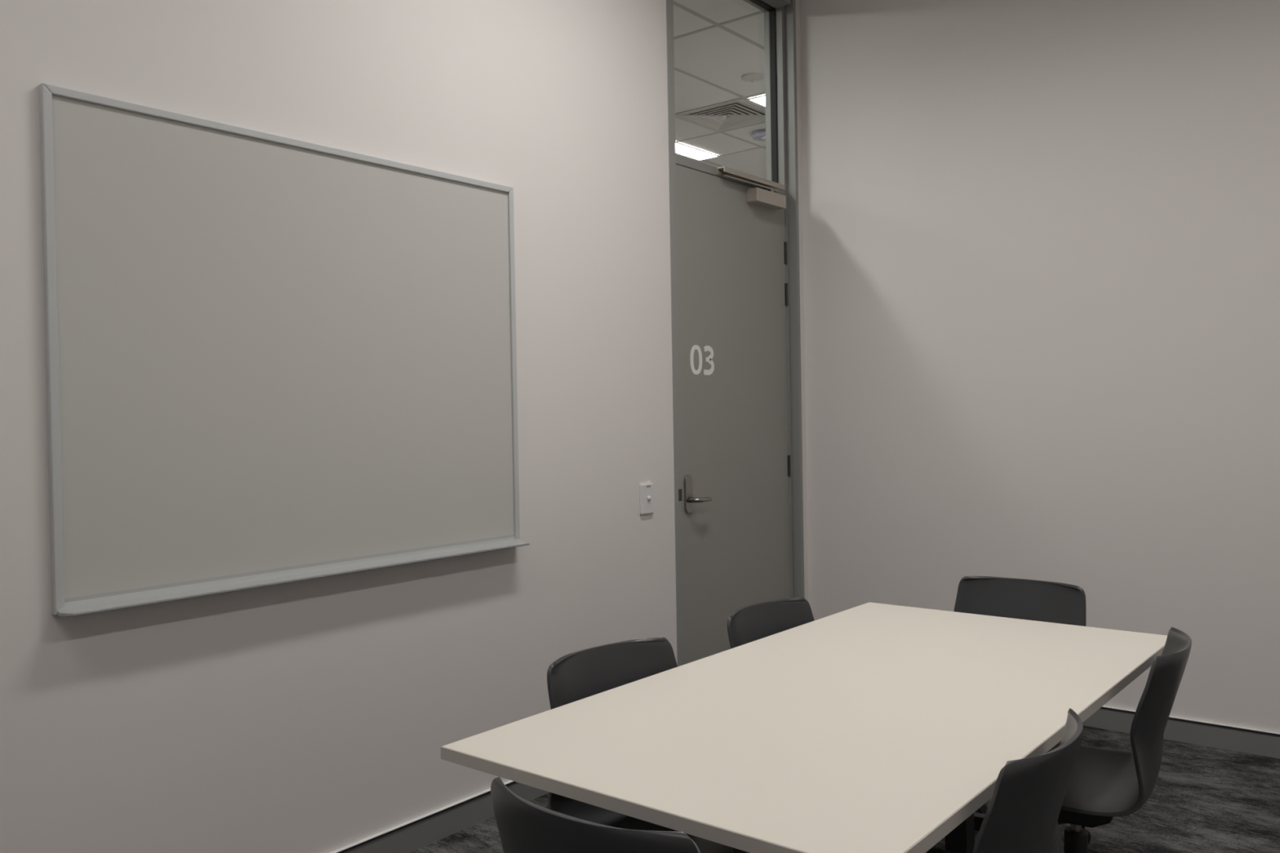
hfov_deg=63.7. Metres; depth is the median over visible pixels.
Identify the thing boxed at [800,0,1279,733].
wall
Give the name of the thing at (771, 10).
window frame
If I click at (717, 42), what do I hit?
ceiling
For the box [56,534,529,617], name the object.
tray
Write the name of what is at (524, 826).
chair
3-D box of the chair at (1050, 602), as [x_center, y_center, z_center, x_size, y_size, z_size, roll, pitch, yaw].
[1.070,0.897,3.090,0.594,0.807,0.569,0,1,39]
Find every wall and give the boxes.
[0,0,808,852]
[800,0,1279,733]
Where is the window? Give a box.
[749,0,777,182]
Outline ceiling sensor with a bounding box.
[741,72,764,82]
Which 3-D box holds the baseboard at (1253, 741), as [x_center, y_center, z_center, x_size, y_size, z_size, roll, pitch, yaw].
[2.532,1.217,3.849,4.300,0.095,0.014,0,1,39]
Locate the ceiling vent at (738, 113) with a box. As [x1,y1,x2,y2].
[675,98,765,132]
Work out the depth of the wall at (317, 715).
3.10 m
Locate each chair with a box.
[490,777,700,852]
[546,637,733,852]
[727,597,814,648]
[925,708,1083,852]
[953,576,1091,847]
[1045,626,1191,852]
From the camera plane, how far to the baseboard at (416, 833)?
3.29 m
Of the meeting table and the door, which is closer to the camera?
the meeting table
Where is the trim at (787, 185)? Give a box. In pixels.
[666,0,804,666]
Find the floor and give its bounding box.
[410,725,1279,852]
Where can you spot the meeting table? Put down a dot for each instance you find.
(869, 727)
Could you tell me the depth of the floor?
3.42 m
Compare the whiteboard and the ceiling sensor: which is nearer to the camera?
the whiteboard
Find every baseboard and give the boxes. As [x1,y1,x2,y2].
[330,780,549,852]
[1082,706,1279,758]
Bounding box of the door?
[675,164,791,664]
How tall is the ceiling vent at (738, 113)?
0.027 m
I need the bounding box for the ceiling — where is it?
[673,0,766,179]
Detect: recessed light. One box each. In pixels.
[675,141,719,160]
[746,94,765,107]
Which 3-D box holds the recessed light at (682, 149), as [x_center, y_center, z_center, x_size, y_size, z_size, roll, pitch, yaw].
[0.217,-2.247,8.213,0.210,0.008,1.170,0,1,39]
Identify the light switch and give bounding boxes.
[639,483,653,514]
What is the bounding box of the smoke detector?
[751,128,765,141]
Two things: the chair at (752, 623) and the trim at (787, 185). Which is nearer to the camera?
the chair at (752, 623)
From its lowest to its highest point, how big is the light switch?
0.120 m
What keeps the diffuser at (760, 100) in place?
attached to the recessed light at (760, 100)
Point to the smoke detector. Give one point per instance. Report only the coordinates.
(759, 135)
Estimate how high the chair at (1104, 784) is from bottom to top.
0.807 m
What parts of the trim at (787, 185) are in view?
strike plate, closer rail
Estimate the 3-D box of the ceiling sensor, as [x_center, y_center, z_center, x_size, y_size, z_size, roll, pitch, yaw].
[0.725,-2.223,6.597,0.150,0.038,0.150,0,1,39]
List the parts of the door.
handle, lever, closer arm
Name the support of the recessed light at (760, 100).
in the ceiling
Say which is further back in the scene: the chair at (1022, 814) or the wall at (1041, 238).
the wall at (1041, 238)
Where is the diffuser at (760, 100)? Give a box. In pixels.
[751,96,765,106]
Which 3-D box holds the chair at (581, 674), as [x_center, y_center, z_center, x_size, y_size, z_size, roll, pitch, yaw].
[0.085,0.928,2.329,0.579,0.799,0.594,-2,1,-43]
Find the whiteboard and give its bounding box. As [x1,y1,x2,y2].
[39,82,529,617]
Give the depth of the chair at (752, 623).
3.04 m
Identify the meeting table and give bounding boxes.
[440,602,1167,852]

